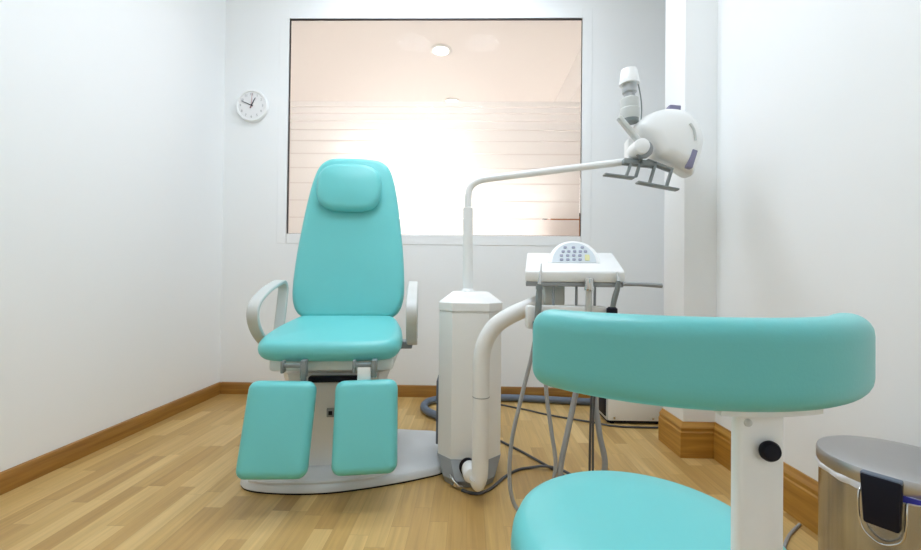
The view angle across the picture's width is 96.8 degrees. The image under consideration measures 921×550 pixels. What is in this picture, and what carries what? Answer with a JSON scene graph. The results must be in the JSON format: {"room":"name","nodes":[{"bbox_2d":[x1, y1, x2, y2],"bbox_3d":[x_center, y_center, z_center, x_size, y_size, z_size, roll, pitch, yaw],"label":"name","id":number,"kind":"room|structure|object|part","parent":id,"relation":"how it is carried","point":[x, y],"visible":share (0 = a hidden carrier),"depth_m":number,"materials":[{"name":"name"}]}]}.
{"room":"podiatry treatment room","nodes":[
{"label":"podiatry treatment room","id":0,"kind":"room"},
{"bbox_2d":[0,0,225,471],"bbox_3d":[-1.928,-0.691,1.114,0.100,3.160,4.335,1,-1,1],"label":"wall","id":1,"kind":"structure","parent":0,"point":[112,111],"depth_m":2.14,"materials":[{"name":"white paint"}]},
{"bbox_2d":[0,382,220,494],"bbox_3d":[-1.888,0.845,1.038,0.016,0.088,4.215,1,-1,1],"label":"baseboard","id":2,"kind":"structure","parent":1,"relation":"attached to","point":[14,477],"depth_m":2.07,"materials":[{"name":"brown wood"}]},
{"bbox_2d":[0,394,817,549],"bbox_3d":[0.031,0.950,0.998,4.058,0.080,4.415,1,-1,1],"label":"floor","id":3,"kind":"structure","parent":0,"point":[173,483],"depth_m":1.67,"materials":[{"name":"brown wood"}]},
{"bbox_2d":[236,158,441,494],"bbox_3d":[-0.517,0.123,1.968,0.890,1.580,0.887,1,-1,-5],"label":"chair","id":4,"kind":"object","parent":3,"relation":"on","point":[331,427],"visible":0.99,"depth_m":1.81,"materials":[{"name":"teal leather"}]},
{"bbox_3d":[-0.900,0.181,1.927,0.050,0.315,0.396,1,-1,-5],"label":"armrest","id":5,"kind":"part","parent":4,"relation":"part of","materials":[{"name":"grey plastic"}]},
{"bbox_3d":[-0.576,0.287,1.931,0.608,0.152,0.514,1,-1,-5],"label":"seat","id":6,"kind":"part","parent":4,"relation":"part of","materials":[{"name":"teal leather"}]},
{"bbox_2d":[327,408,333,416],"bbox_3d":[-0.588,0.623,1.852,0.035,0.040,0.010,1,-1,-5],"label":"socket","id":7,"kind":"object","parent":4,"relation":"attached to","point":[330,411],"depth_m":1.85,"materials":[{"name":"grey plastic"}]},
{"bbox_3d":[-0.569,0.385,1.954,0.520,0.055,0.430,1,-1,-5],"label":"seat frame","id":8,"kind":"part","parent":4,"relation":"part of","materials":[{"name":"white metal"}]},
{"bbox_3d":[-0.534,0.890,2.050,0.890,0.033,0.707,1,-1,-5],"label":"plate","id":9,"kind":"part","parent":4,"relation":"part of","materials":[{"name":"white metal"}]},
{"bbox_3d":[-0.600,-0.213,2.262,0.586,0.904,0.237,1,-1,-5],"label":"backrest","id":10,"kind":"part","parent":4,"relation":"part of","materials":[{"name":"teal leather"}]},
{"bbox_3d":[-0.233,0.190,1.989,0.050,0.315,0.396,1,-1,-5],"label":"armrest","id":11,"kind":"part","parent":4,"relation":"part of","materials":[{"name":"grey plastic"}]},
{"bbox_2d":[420,394,592,418],"bbox_3d":[0.386,0.876,2.866,1.382,0.116,0.780,1,-1,-31],"label":"hose","id":12,"kind":"object","parent":3,"relation":"on","point":[425,409],"visible":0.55,"depth_m":2.94,"materials":[{"name":"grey blue-grey rubber"}]},
{"bbox_2d":[461,465,570,494],"bbox_3d":[0.366,0.910,1.842,0.747,0.025,0.223,1,-1,-6],"label":"cable","id":13,"kind":"object","parent":3,"relation":"on","point":[501,479],"visible":0.7,"depth_m":1.84,"materials":[{"name":"rubber"}]},
{"bbox_2d":[500,440,564,474],"bbox_3d":[0.406,0.917,1.936,0.225,0.013,1.017,1,-1,-42],"label":"cable","id":14,"kind":"object","parent":3,"relation":"on","point":[501,441],"visible":0.26,"depth_m":2.08,"materials":[{"name":"rubber"}]},
{"bbox_2d":[436,66,702,491],"bbox_3d":[0.504,-0.031,1.792,1.226,1.908,0.686,1,-1,1],"label":"dental unit","id":15,"kind":"object","parent":3,"relation":"on","point":[472,323],"visible":0.99,"depth_m":1.82,"materials":[{"name":"white lacquer"},{"name":"grey plastic"},{"name":"blue-grey rubber"}]},
{"bbox_3d":[-0.105,0.648,2.021,0.016,0.300,0.190,1,-1,1],"label":"panel","id":16,"kind":"part","parent":15,"relation":"part of","materials":[{"name":"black plastic"}]},
{"bbox_3d":[0.044,0.827,1.714,0.072,0.072,0.079,1,-1,-7],"label":"swivel knob","id":17,"kind":"part","parent":15,"relation":"part of","materials":[{"name":"white paint"}]},
{"bbox_3d":[0.071,0.843,1.646,0.067,0.050,0.067,1,-1,1],"label":"arm","id":18,"kind":"part","parent":15,"relation":"part of","materials":[{"name":"beige plastic"}]},
{"bbox_3d":[0.213,0.451,1.647,0.337,0.784,0.067,1,-1,1],"label":"tubular arm","id":19,"kind":"part","parent":15,"relation":"part of","materials":[{"name":"beige plastic"}]},
{"bbox_2d":[507,263,557,510],"bbox_3d":[0.269,0.419,1.476,0.177,0.921,0.087,1,-1,-13],"label":"handpiece","id":20,"kind":"object","parent":15,"relation":"hanging from","point":[538,304],"visible":0.76,"depth_m":1.48,"materials":[{"name":"grey plastic"}]},
{"bbox_3d":[0.346,0.079,1.522,0.010,0.080,0.010,1,-1,1],"label":"holder stem","id":21,"kind":"part","parent":15,"relation":"part of","materials":[{"name":"grey plastic"}]},
{"bbox_3d":[0.415,0.131,1.516,0.230,0.036,0.070,1,-1,1],"label":"holder rail","id":22,"kind":"part","parent":15,"relation":"part of","materials":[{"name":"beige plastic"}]},
{"bbox_3d":[0.451,-0.074,1.639,0.198,0.126,0.108,1,-1,11],"label":"control panel","id":23,"kind":"part","parent":15,"relation":"part of","materials":[{"name":"white paint"}]},
{"bbox_3d":[0.431,0.080,1.521,0.010,0.080,0.010,1,-1,1],"label":"holder stem","id":24,"kind":"part","parent":15,"relation":"part of","materials":[{"name":"grey plastic"}]},
{"bbox_2d":[557,392,607,476],"bbox_3d":[0.445,0.450,1.496,0.184,0.881,0.082,1,-1,1],"label":"hose","id":25,"kind":"object","parent":15,"relation":"attached to","point":[572,408],"visible":0.43,"depth_m":1.48,"materials":[{"name":"grey plastic"}]},
{"bbox_2d":[463,66,702,288],"bbox_3d":[0.569,-0.448,1.929,1.111,1.071,0.191,1,-1,1],"label":"lamp","id":26,"kind":"object","parent":15,"relation":"attached to","point":[671,138],"depth_m":1.90,"materials":[{"name":"white paint"}]},
{"bbox_2d":[584,278,593,290],"bbox_3d":[0.461,0.033,1.466,0.034,0.044,0.034,1,-1,1],"label":"holder","id":27,"kind":"object","parent":15,"relation":"attached to","point":[588,282],"depth_m":1.45,"materials":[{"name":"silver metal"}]},
{"bbox_2d":[525,253,662,287],"bbox_3d":[0.485,-0.025,1.624,0.480,0.141,0.342,1,-1,1],"label":"tray","id":28,"kind":"object","parent":15,"relation":"on","point":[559,270],"depth_m":1.52,"materials":[{"name":"grey plastic"}]},
{"bbox_3d":[0.499,0.080,1.519,0.010,0.080,0.010,1,-1,1],"label":"holder stem","id":29,"kind":"part","parent":15,"relation":"part of","materials":[{"name":"grey plastic"}]},
{"bbox_2d":[588,272,619,470],"bbox_3d":[0.512,0.415,1.460,0.097,0.854,0.068,0,-1,39],"label":"handpiece","id":30,"kind":"object","parent":15,"relation":"hanging from","point":[612,309],"visible":0.6,"depth_m":1.45,"materials":[{"name":"silver metal"}]},
{"bbox_2d":[501,404,657,428],"bbox_3d":[1.002,0.930,2.591,1.887,0.012,0.642,1,-1,1],"label":"cable","id":31,"kind":"object","parent":3,"relation":"on","point":[501,404],"visible":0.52,"depth_m":2.60,"materials":[{"name":"rubber"}]},
{"bbox_2d":[597,397,662,423],"bbox_3d":[1.104,0.768,2.693,0.368,0.340,0.274,1,-1,1],"label":"equipment box","id":32,"kind":"object","parent":3,"relation":"on","point":[612,411],"visible":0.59,"depth_m":2.56,"materials":[{"name":"white paint"}]},
{"bbox_3d":[0.929,0.766,2.693,0.007,0.300,0.242,1,-1,1],"label":"plate","id":33,"kind":"part","parent":32,"relation":"part of","materials":[{"name":"grey plastic"}]},
{"bbox_2d":[599,397,605,415],"bbox_3d":[0.924,0.841,2.658,0.012,0.110,0.130,1,-1,1],"label":"grille","id":34,"kind":"object","parent":32,"relation":"attached to","point":[602,401],"depth_m":2.64,"materials":[{"name":"black plastic"}]},
{"bbox_2d":[511,309,875,549],"bbox_3d":[0.278,0.476,0.626,0.512,0.866,0.522,1,-1,1],"label":"stool","id":35,"kind":"object","parent":3,"relation":"on","point":[757,373],"visible":1,"depth_m":0.40,"materials":[{"name":"teal leather"}]},
{"bbox_3d":[0.278,0.414,0.622,0.401,0.086,0.401,1,-1,1],"label":"seat","id":36,"kind":"part","parent":35,"relation":"part of","materials":[{"name":"teal leather"}]},
{"bbox_3d":[0.274,0.086,0.432,0.381,0.089,0.125,1,-1,1],"label":"backrest","id":37,"kind":"part","parent":35,"relation":"part of","materials":[{"name":"teal leather"}]},
{"bbox_3d":[0.286,0.320,0.396,0.043,0.375,0.016,1,-1,1],"label":"post","id":38,"kind":"part","parent":35,"relation":"part of","materials":[{"name":"white metal"}]},
{"bbox_3d":[0.290,0.165,0.384,0.019,0.019,0.012,1,-1,1],"label":"height knob","id":39,"kind":"part","parent":35,"relation":"part of","materials":[{"name":"black plastic"}]},
{"bbox_2d":[783,523,800,547],"bbox_3d":[1.046,0.919,1.302,0.045,0.010,0.600,0,-1,41],"label":"cable","id":40,"kind":"object","parent":3,"relation":"on","point":[798,525],"visible":0.94,"depth_m":1.45,"materials":[{"name":"grey rubber"}]},
{"bbox_2d":[815,435,920,549],"bbox_3d":[1.093,0.686,1.020,0.324,0.472,0.312,1,-1,1],"label":"pedal bin","id":41,"kind":"object","parent":3,"relation":"on","point":[869,489],"visible":1,"depth_m":0.98,"materials":[{"name":"metal"}]},
{"bbox_3d":[1.094,0.472,1.023,0.311,0.044,0.311,1,-1,1],"label":"lid","id":42,"kind":"part","parent":41,"relation":"part of","materials":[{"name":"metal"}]},
{"bbox_3d":[0.965,0.558,0.936,0.020,0.115,0.083,1,-1,-34],"label":"carry handle","id":43,"kind":"part","parent":41,"relation":"part of","materials":[{"name":"silver metal"}]},
{"bbox_2d":[288,130,579,235],"bbox_3d":[-0.161,-0.641,6.361,5.800,3.200,0.100,1,-1,1],"label":"wall","id":44,"kind":"structure","parent":0,"point":[290,130],"depth_m":6.32,"materials":[{"name":"white paint"}]},
{"bbox_2d":[290,21,580,129],"bbox_3d":[-0.175,-2.296,4.800,5.800,0.080,3.255,1,-1,1],"label":"ceiling","id":45,"kind":"structure","parent":0,"point":[488,61],"depth_m":4.33,"materials":[{"name":"white paint"}]},
{"bbox_2d":[430,44,451,56],"bbox_3d":[-0.197,-2.255,4.113,0.220,0.016,0.220,1,-1,1],"label":"recessed light","id":46,"kind":"object","parent":45,"relation":"in","point":[441,50],"visible":1,"depth_m":4.11,"materials":[{"name":"white paint"}]},
{"bbox_2d":[434,47,447,54],"bbox_3d":[-0.197,-2.258,4.113,0.148,0.006,0.148,1,-1,1],"label":"diffuser","id":47,"kind":"object","parent":46,"relation":"attached to","point":[437,50],"depth_m":4.12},
{"bbox_2d":[444,98,459,101],"bbox_3d":[-0.110,-2.243,5.301,0.220,0.016,0.220,1,-1,1],"label":"recessed light","id":48,"kind":"object","parent":45,"relation":"in","point":[447,99],"visible":0.46,"depth_m":5.25,"materials":[{"name":"white paint"}]},
{"bbox_2d":[541,49,580,141],"bbox_3d":[1.911,-2.053,4.704,1.420,0.360,3.155,1,-1,1],"label":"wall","id":49,"kind":"structure","parent":45,"relation":"attached to","point":[570,91],"depth_m":4.45,"materials":[{"name":"white paint"}]},
{"bbox_2d":[220,0,665,386],"bbox_3d":[0.143,-0.648,3.134,3.958,3.160,0.030,1,-1,1],"label":"wall","id":50,"kind":"structure","parent":0,"point":[627,217],"depth_m":3.12,"materials":[{"name":"white paint"}]},
{"bbox_2d":[236,89,268,122],"bbox_3d":[-1.603,-1.300,3.145,0.248,0.248,0.034,1,-1,1],"label":"wall clock","id":51,"kind":"object","parent":50,"relation":"attached to","point":[252,106],"visible":1,"depth_m":3.13,"materials":[{"name":"white paint"}]},
{"bbox_2d":[220,382,589,397],"bbox_3d":[0.084,0.887,3.097,3.842,0.088,0.016,1,-1,1],"label":"baseboard","id":52,"kind":"structure","parent":50,"relation":"attached to","point":[225,387],"depth_m":3.10,"materials":[{"name":"brown wood"}]},
{"bbox_2d":[277,8,592,245],"bbox_3d":[-0.204,-1.137,3.142,2.402,1.814,0.026,1,-1,1],"label":"window","id":53,"kind":"structure","parent":50,"relation":"in","point":[439,231],"depth_m":3.14,"materials":[{"name":"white glass"}]},
{"bbox_3d":[-0.204,-1.137,3.148,2.244,1.657,0.006,1,-1,1],"label":"glass pane","id":54,"kind":"part","parent":53,"relation":"part of","materials":[{"name":"clear glass"}]},
{"bbox_2d":[663,0,717,421],"bbox_3d":[1.635,-0.640,2.223,0.938,3.160,0.220,1,-1,1],"label":"column","id":55,"kind":"structure","parent":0,"point":[690,212],"depth_m":2.12,"materials":[{"name":"white paint"}]},
{"bbox_2d":[715,0,920,480],"bbox_3d":[1.355,-0.660,0.499,0.120,3.160,3.240,1,-1,1],"label":"wall","id":56,"kind":"structure","parent":0,"point":[819,101],"depth_m":1.46,"materials":[{"name":"white paint"}]},
{"bbox_2d":[658,408,817,534],"bbox_3d":[1.186,0.830,0.598,0.189,0.178,3.460,1,-1,1],"label":"baseboard","id":57,"kind":"structure","parent":56,"relation":"attached to","point":[704,440],"depth_m":2.04,"materials":[{"name":"brown wood"}]},
{"bbox_3d":[-0.212,0.983,4.768,5.800,0.080,3.255,1,-1,1],"label":"floor","id":58,"kind":"structure","parent":0,"visible":0},
{"bbox_2d":[542,213,579,235],"bbox_3d":[0.950,0.207,3.729,0.370,1.480,0.420,1,-1,1],"label":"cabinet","id":59,"kind":"object","parent":58,"relation":"on","point":[579,213],"visible":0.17,"depth_m":3.54,"materials":[{"name":"brown wood"}]}
]}

